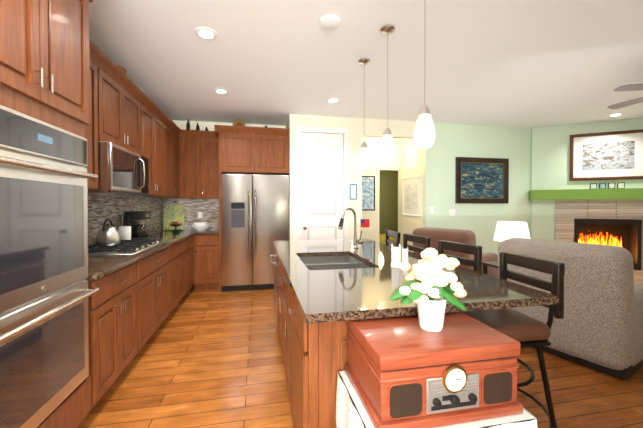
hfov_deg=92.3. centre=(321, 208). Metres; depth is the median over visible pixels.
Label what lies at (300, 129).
door frame
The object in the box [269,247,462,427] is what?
kitchen island
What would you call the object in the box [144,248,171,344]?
base cabinet
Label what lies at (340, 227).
faucet
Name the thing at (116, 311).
base cabinet
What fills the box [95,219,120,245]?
kettle
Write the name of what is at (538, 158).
wall
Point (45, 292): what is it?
wall oven
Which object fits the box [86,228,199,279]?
countertop
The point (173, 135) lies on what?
upper cabinet
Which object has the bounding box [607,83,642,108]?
ceiling fan
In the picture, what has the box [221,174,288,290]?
fridge
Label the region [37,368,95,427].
base cabinet
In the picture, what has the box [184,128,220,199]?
upper cabinet
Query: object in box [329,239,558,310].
island countertop
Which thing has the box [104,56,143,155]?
upper cabinet
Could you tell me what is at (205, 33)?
recessed light
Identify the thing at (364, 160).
pendant light
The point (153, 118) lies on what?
upper cabinet
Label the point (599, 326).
sofa
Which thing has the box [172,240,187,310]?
base cabinet
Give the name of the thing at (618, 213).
fireplace
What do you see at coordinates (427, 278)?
flower pot
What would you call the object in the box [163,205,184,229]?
painting
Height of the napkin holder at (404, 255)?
0.108 m
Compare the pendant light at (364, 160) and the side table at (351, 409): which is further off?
the pendant light at (364, 160)
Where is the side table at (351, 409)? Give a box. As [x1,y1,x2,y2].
[336,371,537,427]
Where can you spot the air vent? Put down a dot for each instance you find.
(410, 158)
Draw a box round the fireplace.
[529,188,642,282]
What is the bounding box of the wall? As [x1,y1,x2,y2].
[172,114,642,254]
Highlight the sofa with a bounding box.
[497,237,642,379]
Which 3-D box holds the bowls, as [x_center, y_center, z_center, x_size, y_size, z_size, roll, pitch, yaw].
[-1.969,0.291,5.038,0.320,0.129,0.320,0,1,-12]
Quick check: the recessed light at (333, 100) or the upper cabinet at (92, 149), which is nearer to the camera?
the upper cabinet at (92, 149)
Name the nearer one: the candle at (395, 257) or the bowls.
the candle at (395, 257)
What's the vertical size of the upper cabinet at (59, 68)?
0.960 m
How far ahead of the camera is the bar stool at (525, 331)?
1.59 m
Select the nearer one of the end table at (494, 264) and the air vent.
the end table at (494, 264)
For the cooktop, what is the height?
0.045 m
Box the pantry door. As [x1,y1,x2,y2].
[301,132,342,239]
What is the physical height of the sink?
0.227 m
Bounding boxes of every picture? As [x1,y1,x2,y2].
[350,184,356,199]
[362,176,374,210]
[402,175,421,216]
[455,157,508,202]
[569,129,642,180]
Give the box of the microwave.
[88,141,148,196]
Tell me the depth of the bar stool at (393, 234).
3.52 m
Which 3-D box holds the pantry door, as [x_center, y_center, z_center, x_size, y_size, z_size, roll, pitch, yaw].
[0.014,0.015,5.025,0.708,2.487,0.118,0,1,-12]
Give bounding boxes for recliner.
[412,227,498,277]
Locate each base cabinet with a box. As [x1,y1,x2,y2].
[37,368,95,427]
[87,260,143,403]
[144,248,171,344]
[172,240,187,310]
[188,232,199,290]
[200,232,221,291]
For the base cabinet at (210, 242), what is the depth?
4.79 m
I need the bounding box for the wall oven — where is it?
[0,105,98,427]
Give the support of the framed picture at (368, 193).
attached to the wall
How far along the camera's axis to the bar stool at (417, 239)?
3.03 m
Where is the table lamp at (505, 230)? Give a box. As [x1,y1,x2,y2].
[494,222,529,240]
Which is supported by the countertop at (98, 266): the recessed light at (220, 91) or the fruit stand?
the fruit stand
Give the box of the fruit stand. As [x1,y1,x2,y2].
[169,222,181,230]
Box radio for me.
[345,312,522,427]
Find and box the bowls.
[191,222,210,230]
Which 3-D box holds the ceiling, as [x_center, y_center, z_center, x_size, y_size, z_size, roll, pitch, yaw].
[2.368,-1.513,3.441,9.400,0.050,10.000,0,1,-12]
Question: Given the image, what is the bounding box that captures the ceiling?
[89,0,642,127]
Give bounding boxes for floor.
[77,285,642,427]
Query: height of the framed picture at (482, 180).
0.820 m
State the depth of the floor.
2.30 m
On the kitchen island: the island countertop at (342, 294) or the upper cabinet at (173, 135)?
the island countertop at (342, 294)
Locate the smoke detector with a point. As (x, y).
(329, 21)
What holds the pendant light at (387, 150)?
hanging from the ceiling
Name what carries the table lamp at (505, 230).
on the end table at (494, 264)
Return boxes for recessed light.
[194,27,217,39]
[213,88,228,93]
[326,98,339,102]
[608,113,623,116]
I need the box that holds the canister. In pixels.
[118,215,130,239]
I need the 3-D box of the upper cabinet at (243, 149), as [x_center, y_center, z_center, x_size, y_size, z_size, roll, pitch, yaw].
[-1.093,-0.914,5.159,1.037,0.700,0.745,0,1,-12]
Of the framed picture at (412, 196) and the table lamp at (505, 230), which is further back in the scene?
the framed picture at (412, 196)
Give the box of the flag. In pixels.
[358,218,368,242]
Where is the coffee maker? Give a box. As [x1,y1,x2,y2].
[124,211,150,239]
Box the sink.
[301,255,372,270]
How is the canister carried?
on the countertop at (98, 266)
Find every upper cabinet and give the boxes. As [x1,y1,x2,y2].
[0,0,95,143]
[85,48,103,191]
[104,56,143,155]
[140,113,183,199]
[144,96,163,195]
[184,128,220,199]
[220,125,288,175]
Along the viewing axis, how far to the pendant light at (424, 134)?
1.94 m
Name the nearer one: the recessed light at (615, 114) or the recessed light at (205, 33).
the recessed light at (205, 33)
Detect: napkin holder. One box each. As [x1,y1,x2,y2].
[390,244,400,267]
[402,247,408,262]
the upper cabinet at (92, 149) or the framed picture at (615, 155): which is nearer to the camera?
the upper cabinet at (92, 149)
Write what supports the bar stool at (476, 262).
on the floor
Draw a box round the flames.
[578,232,621,246]
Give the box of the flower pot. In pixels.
[389,248,466,331]
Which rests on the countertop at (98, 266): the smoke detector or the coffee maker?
the coffee maker
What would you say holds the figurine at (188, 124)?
on the upper cabinet at (202, 178)
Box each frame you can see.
[296,126,348,239]
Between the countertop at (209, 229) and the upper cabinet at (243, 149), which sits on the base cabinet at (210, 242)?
the countertop at (209, 229)
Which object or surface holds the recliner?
on the floor
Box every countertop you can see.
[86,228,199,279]
[200,228,220,231]
[273,240,456,322]
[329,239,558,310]
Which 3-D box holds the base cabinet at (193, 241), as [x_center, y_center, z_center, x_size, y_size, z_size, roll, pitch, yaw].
[-2.171,0.835,4.436,0.690,0.875,0.570,0,1,-12]
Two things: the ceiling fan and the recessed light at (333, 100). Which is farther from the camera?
the recessed light at (333, 100)
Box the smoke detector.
[319,14,339,28]
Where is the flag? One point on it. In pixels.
(364, 222)
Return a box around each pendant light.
[358,58,370,169]
[379,24,395,161]
[414,0,434,148]
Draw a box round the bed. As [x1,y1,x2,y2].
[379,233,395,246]
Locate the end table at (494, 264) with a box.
[482,261,498,274]
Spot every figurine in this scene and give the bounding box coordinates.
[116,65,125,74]
[186,119,189,129]
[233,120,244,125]
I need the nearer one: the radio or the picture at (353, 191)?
the radio
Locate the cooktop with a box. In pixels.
[88,239,163,256]
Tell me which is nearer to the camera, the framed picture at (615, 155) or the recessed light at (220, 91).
the recessed light at (220, 91)
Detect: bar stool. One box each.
[385,230,400,246]
[403,234,429,252]
[438,240,481,272]
[463,251,564,427]
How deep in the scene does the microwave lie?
2.66 m
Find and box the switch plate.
[449,209,454,215]
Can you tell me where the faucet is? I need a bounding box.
[338,207,361,247]
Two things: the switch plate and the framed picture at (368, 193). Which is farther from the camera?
the framed picture at (368, 193)
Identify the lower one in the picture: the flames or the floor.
the floor
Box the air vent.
[405,146,416,169]
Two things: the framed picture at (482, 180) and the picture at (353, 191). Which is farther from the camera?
the framed picture at (482, 180)

